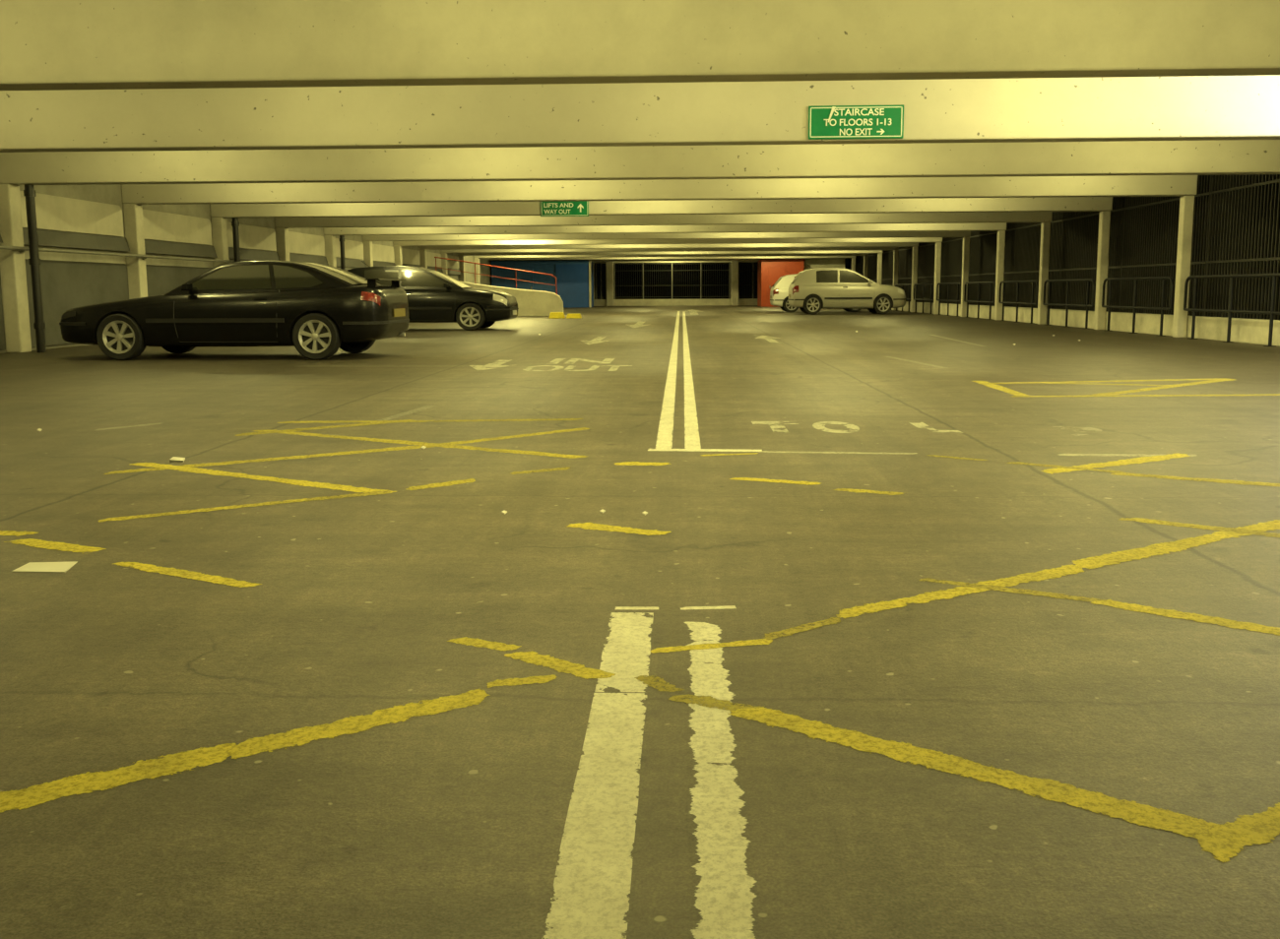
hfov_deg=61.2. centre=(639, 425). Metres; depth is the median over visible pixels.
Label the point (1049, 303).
guard rail
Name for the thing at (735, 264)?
column
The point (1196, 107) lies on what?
ceiling beam
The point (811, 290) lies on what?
car
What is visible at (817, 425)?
painted marking
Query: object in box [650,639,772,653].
hatching line
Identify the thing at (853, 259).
column
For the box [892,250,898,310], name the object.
column
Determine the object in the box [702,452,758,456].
hatching line
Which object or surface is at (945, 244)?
fence
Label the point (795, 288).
tail light
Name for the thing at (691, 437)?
painted line
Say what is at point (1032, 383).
hatching line
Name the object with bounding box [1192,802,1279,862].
hatching line
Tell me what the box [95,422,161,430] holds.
painted line
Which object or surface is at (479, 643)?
hatching line
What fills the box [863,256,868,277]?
column
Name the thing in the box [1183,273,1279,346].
guard rail
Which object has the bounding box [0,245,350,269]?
wall rail
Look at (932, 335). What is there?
painted line
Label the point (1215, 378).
hatching line
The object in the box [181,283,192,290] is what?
mirror
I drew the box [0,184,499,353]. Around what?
wall
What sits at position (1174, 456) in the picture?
hatching line
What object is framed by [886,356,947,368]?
painted line
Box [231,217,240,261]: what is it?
drainpipe
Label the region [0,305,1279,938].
floor
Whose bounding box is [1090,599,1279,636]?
hatching line
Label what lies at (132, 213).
pilaster
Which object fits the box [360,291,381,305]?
tail light
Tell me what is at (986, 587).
hatching line
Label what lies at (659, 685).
hatching line
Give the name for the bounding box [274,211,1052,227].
ceiling beam
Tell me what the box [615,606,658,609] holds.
painted line
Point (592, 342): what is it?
painted arrow
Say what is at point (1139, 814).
hatching line
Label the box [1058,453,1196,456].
painted line
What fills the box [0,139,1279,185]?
ceiling beam
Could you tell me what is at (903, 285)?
guard rail
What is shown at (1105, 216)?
column
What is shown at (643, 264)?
fence
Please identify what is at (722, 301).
wall
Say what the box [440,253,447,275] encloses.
pilaster
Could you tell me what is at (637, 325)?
painted arrow
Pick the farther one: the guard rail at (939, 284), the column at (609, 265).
the column at (609, 265)
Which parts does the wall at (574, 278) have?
door, corner post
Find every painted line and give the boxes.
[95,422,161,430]
[376,405,436,422]
[541,693,646,938]
[594,612,653,692]
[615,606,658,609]
[647,448,762,451]
[655,311,679,448]
[680,605,736,609]
[682,312,701,448]
[684,622,757,938]
[758,450,917,454]
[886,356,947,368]
[932,334,985,346]
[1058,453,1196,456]
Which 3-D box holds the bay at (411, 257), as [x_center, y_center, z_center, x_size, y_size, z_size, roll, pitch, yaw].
[-8.503,-5.314,40.089,0.120,2.380,3.350,0,7,2]
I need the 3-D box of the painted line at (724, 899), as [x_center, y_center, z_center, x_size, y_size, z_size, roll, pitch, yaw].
[0.138,0.638,1.990,0.122,0.001,1.840,0,7,2]
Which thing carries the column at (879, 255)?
on the floor
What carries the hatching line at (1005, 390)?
on the floor
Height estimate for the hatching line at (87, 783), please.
0.001 m
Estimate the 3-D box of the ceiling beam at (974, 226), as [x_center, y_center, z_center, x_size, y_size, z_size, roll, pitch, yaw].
[0.592,-5.756,30.331,19.050,0.720,0.300,0,7,2]
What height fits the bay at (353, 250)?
2.380 m
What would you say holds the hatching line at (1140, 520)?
on the floor
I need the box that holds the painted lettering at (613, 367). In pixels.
[523,365,630,371]
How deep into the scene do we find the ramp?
36.93 m
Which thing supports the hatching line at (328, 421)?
on the floor
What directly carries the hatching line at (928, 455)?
on the floor
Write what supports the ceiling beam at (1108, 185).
attached to the ceiling
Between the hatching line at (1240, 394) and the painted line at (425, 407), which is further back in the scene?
the hatching line at (1240, 394)
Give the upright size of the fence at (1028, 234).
3.130 m
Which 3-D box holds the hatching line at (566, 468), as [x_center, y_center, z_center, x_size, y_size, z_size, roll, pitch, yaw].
[-0.487,0.224,5.329,0.341,0.001,0.247,0,7,2]
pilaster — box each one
[0,184,31,352]
[123,203,147,299]
[211,217,229,267]
[275,227,289,260]
[323,235,336,267]
[362,241,373,266]
[393,245,402,265]
[419,249,427,268]
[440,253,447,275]
[458,256,465,281]
[473,257,480,284]
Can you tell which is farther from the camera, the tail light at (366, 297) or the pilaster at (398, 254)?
the pilaster at (398, 254)
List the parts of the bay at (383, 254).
sloping sill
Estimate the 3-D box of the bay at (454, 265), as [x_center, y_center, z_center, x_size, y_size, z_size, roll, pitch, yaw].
[-8.220,-6.232,47.447,0.120,2.380,3.350,0,7,2]
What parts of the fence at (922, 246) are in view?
grille frame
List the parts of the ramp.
rail, handrail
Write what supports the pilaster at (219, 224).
attached to the wall at (111, 194)
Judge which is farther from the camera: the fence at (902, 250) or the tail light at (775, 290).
the fence at (902, 250)
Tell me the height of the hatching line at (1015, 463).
0.001 m
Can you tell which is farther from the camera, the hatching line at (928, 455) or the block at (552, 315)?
the block at (552, 315)
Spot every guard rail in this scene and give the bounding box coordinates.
[895,283,911,312]
[913,283,934,314]
[936,282,960,317]
[963,281,995,319]
[998,280,1038,323]
[1042,278,1095,328]
[1101,276,1173,336]
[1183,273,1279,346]
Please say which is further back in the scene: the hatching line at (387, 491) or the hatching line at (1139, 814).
the hatching line at (387, 491)
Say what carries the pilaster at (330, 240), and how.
attached to the wall at (111, 194)
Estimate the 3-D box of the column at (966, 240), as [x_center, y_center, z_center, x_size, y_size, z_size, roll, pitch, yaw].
[10.159,-4.627,33.835,0.180,2.480,0.180,0,7,2]
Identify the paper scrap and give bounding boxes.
[11,561,77,573]
[169,456,185,462]
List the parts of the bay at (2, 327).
panel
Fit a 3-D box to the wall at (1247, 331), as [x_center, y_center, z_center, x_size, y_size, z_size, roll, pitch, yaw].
[10.170,-2.959,28.939,0.200,0.380,66.900,0,7,2]
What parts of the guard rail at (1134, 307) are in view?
post, post, rail, rail, post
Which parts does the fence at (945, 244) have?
grille frame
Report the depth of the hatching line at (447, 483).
4.96 m
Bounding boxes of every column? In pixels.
[606,261,613,306]
[730,260,738,305]
[851,257,855,271]
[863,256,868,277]
[877,253,882,284]
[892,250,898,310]
[910,246,918,312]
[933,242,941,314]
[960,237,969,317]
[994,230,1005,319]
[1036,221,1050,324]
[1093,210,1110,329]
[1172,194,1194,337]
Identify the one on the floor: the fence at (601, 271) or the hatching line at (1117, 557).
the hatching line at (1117, 557)
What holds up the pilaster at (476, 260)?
attached to the wall at (111, 194)
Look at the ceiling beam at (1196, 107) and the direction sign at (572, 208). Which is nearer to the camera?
the ceiling beam at (1196, 107)
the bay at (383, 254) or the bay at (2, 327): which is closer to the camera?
the bay at (2, 327)
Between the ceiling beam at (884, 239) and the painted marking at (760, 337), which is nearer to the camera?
the painted marking at (760, 337)
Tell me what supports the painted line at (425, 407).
on the floor
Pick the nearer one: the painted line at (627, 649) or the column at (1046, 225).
the painted line at (627, 649)
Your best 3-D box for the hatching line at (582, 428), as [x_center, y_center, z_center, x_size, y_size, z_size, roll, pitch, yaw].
[-0.759,0.067,6.599,0.945,0.001,0.926,0,7,2]
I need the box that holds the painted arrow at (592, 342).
[581,336,607,344]
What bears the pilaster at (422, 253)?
attached to the wall at (111, 194)
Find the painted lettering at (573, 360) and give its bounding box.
[546,358,614,364]
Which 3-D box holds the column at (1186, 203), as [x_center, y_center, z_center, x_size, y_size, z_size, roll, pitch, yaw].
[9.592,-2.791,19.120,0.180,2.480,0.180,0,7,2]
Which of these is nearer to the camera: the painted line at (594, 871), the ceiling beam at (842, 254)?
the painted line at (594, 871)
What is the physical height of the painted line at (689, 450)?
0.001 m
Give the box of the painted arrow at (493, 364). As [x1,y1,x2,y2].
[469,360,510,370]
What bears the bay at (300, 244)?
attached to the wall at (111, 194)
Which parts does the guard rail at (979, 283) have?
post, post, rail, rail, post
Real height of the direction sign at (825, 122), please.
0.353 m
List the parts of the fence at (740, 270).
post, post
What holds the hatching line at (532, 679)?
on the floor
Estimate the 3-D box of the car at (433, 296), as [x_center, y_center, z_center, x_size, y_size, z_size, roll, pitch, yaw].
[-4.987,-3.021,25.128,4.182,1.592,1.911,0,7,2]
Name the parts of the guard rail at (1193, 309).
post, post, rail, rail, post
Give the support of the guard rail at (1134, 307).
on the floor
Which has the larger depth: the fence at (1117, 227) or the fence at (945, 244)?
the fence at (945, 244)
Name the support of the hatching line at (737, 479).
on the floor
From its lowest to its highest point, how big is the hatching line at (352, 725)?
0.001 m
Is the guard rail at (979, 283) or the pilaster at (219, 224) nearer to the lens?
the pilaster at (219, 224)
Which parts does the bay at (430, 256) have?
panel, sloping sill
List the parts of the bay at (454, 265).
panel, sloping sill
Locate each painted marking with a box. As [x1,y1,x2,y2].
[682,309,703,315]
[751,421,798,433]
[755,335,779,342]
[812,421,859,433]
[909,422,962,433]
[1051,426,1101,436]
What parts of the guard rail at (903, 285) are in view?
rail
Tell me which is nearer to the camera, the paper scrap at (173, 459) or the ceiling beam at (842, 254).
the paper scrap at (173, 459)
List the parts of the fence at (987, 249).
grille frame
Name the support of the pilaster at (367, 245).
attached to the wall at (111, 194)
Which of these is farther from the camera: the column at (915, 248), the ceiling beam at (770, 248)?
the ceiling beam at (770, 248)
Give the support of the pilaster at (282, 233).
attached to the wall at (111, 194)
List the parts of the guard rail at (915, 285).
post, post, rail, post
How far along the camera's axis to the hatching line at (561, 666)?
2.56 m
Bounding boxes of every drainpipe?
[23,184,46,352]
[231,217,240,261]
[339,235,345,270]
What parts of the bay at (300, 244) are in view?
panel, sloping sill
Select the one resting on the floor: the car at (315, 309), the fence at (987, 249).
the car at (315, 309)
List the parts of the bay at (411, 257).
sloping sill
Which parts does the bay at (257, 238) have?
sloping sill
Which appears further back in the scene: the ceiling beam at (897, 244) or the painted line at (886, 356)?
the ceiling beam at (897, 244)
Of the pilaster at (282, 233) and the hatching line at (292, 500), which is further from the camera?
the pilaster at (282, 233)
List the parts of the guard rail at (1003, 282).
post, post, rail, rail, post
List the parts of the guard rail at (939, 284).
post, post, rail, post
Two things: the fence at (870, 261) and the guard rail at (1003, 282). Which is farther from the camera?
the fence at (870, 261)
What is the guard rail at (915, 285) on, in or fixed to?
on the floor
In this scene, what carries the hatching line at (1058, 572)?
on the floor
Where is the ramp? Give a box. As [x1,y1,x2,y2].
[434,256,566,317]
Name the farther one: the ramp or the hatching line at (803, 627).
the ramp
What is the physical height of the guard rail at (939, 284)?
1.086 m
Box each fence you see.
[595,263,606,299]
[614,262,730,299]
[738,262,758,298]
[849,256,861,274]
[861,253,874,281]
[873,250,889,284]
[888,247,905,290]
[904,242,926,302]
[924,237,950,303]
[949,231,979,305]
[977,222,1016,307]
[1013,211,1063,309]
[1059,196,1125,312]
[1119,175,1212,316]
[1204,174,1279,319]
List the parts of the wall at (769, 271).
door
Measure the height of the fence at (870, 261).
3.130 m
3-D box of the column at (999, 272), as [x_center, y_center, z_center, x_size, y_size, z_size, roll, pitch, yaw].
[10.017,-4.168,30.156,0.180,2.480,0.180,0,7,2]
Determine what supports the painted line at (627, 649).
on the floor
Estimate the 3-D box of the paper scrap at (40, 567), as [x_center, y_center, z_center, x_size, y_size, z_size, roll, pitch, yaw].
[-1.914,0.459,3.505,0.189,0.002,0.137,0,7,2]
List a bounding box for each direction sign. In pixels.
[540,200,588,216]
[808,104,903,139]
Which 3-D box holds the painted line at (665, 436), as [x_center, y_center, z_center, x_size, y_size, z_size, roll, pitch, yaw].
[0.881,-2.340,25.870,0.125,0.001,40.090,0,7,2]
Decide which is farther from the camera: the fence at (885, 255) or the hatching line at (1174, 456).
the fence at (885, 255)
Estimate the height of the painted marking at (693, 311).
0.001 m
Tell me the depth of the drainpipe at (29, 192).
16.09 m
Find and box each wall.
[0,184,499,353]
[593,260,758,306]
[891,301,1279,346]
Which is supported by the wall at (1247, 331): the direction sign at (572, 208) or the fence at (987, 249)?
the fence at (987, 249)
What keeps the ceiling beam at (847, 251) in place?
attached to the ceiling
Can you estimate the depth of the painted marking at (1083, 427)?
6.83 m
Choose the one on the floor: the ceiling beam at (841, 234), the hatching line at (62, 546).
the hatching line at (62, 546)
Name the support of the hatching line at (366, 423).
on the floor
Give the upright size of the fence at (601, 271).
2.050 m
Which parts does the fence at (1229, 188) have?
grille frame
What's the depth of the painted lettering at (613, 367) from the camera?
12.47 m
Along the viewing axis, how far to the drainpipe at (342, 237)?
30.71 m
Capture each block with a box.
[548,312,565,319]
[566,314,581,319]
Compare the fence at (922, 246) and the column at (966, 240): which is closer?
the column at (966, 240)
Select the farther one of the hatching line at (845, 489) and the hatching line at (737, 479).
the hatching line at (737, 479)
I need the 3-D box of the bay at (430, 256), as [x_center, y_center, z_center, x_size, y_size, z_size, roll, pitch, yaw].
[-8.361,-5.773,43.768,0.120,2.380,3.350,0,7,2]
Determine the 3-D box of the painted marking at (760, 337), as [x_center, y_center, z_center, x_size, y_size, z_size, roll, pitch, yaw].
[2.323,-1.573,19.652,0.500,0.001,3.000,0,7,2]
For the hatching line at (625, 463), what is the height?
0.001 m
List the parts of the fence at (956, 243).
grille frame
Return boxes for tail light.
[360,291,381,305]
[772,288,778,296]
[792,285,798,294]
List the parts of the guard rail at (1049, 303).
post, post, rail, rail, post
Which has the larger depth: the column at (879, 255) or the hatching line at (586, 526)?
the column at (879, 255)
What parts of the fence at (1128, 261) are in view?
grille frame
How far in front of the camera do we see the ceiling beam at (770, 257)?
55.97 m
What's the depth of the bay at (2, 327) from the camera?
15.99 m
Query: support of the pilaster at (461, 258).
attached to the wall at (111, 194)
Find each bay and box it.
[0,234,5,350]
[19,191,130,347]
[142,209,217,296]
[227,221,280,260]
[288,231,328,265]
[335,238,366,267]
[372,244,395,266]
[401,248,420,266]
[426,252,443,273]
[447,255,460,281]
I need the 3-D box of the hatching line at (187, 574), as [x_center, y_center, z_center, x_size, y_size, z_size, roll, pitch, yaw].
[-1.438,0.468,3.409,0.615,0.001,0.361,0,7,2]
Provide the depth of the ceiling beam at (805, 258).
59.64 m
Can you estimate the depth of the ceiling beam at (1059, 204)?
22.84 m
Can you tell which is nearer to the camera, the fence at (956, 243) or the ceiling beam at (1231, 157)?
the ceiling beam at (1231, 157)
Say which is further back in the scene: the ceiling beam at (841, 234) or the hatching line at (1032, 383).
the ceiling beam at (841, 234)
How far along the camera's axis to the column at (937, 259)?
37.41 m
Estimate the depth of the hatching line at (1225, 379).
9.54 m
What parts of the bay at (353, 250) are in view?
panel, sloping sill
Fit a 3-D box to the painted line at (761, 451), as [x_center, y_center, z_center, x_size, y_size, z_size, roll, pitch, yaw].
[1.070,0.149,5.877,0.875,0.001,0.142,0,7,2]
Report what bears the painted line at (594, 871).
on the floor
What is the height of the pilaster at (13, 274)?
2.480 m
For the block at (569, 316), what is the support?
on the floor
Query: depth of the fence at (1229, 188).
17.84 m
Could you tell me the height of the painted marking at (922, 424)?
0.001 m
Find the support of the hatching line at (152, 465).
on the floor
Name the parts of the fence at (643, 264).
post, post, post, rail, rail, rail, rail, post, post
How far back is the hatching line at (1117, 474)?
4.99 m
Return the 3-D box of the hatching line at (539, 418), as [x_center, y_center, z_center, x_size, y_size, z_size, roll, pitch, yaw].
[-0.902,-0.035,7.427,1.068,0.001,0.259,0,7,2]
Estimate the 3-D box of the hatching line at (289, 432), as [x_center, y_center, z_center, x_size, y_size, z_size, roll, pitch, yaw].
[-1.379,0.101,6.356,2.290,0.001,1.268,0,7,2]
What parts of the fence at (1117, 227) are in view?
grille frame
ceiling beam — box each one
[0,0,1279,90]
[0,74,1279,152]
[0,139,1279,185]
[121,175,1197,204]
[210,196,1112,218]
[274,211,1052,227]
[323,222,1006,235]
[362,231,970,241]
[392,237,942,246]
[418,242,918,250]
[440,247,898,253]
[457,250,882,255]
[473,253,868,257]
[487,256,855,259]
[499,257,844,261]
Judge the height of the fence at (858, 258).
3.130 m
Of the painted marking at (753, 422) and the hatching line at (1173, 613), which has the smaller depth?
the hatching line at (1173, 613)
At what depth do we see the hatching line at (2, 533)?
4.00 m
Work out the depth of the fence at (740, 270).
61.94 m
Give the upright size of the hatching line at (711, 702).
0.001 m
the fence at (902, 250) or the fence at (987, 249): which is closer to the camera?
the fence at (987, 249)
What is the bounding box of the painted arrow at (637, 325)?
[630,321,647,327]
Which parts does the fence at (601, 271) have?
post, post, post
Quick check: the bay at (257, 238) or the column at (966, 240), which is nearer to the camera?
the bay at (257, 238)
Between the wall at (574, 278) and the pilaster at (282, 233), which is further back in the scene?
the wall at (574, 278)
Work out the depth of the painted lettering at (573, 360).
13.68 m
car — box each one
[59,260,409,360]
[346,260,518,330]
[769,271,861,312]
[787,263,906,315]
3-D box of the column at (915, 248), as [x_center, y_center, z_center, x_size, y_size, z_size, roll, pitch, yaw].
[10.442,-5.544,41.192,0.180,2.480,0.180,0,7,2]
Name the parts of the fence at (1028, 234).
grille frame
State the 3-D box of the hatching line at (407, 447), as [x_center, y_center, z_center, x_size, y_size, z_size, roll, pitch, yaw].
[-1.906,0.177,5.767,1.506,0.001,1.078,0,7,2]
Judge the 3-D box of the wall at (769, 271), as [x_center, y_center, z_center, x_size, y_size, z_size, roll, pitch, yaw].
[8.558,-7.590,57.776,4.440,2.460,2.890,0,7,2]
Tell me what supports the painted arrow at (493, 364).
on the floor
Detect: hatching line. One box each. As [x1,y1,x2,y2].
[0,530,37,536]
[0,743,236,812]
[3,538,106,554]
[98,498,308,522]
[104,446,433,474]
[113,562,262,587]
[130,462,395,493]
[227,689,490,759]
[234,419,412,436]
[252,429,586,458]
[277,420,433,423]
[304,490,389,501]
[406,478,475,490]
[433,418,582,422]
[440,427,589,445]
[447,637,521,650]
[486,674,556,688]
[504,651,615,679]
[510,466,571,474]
[567,522,671,535]
[614,461,670,465]
[634,675,684,692]
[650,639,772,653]
[668,694,761,710]
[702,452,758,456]
[728,707,1219,837]
[729,477,820,485]
[763,617,840,640]
[832,488,903,495]
[835,565,1084,618]
[919,577,1106,601]
[927,454,987,460]
[971,381,1028,395]
[979,378,1226,383]
[1005,461,1122,472]
[1011,393,1279,397]
[1031,383,1185,386]
[1041,452,1189,474]
[1071,519,1279,569]
[1083,378,1235,396]
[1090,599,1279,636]
[1111,472,1279,486]
[1119,517,1279,537]
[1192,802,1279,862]
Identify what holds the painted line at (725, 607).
on the floor

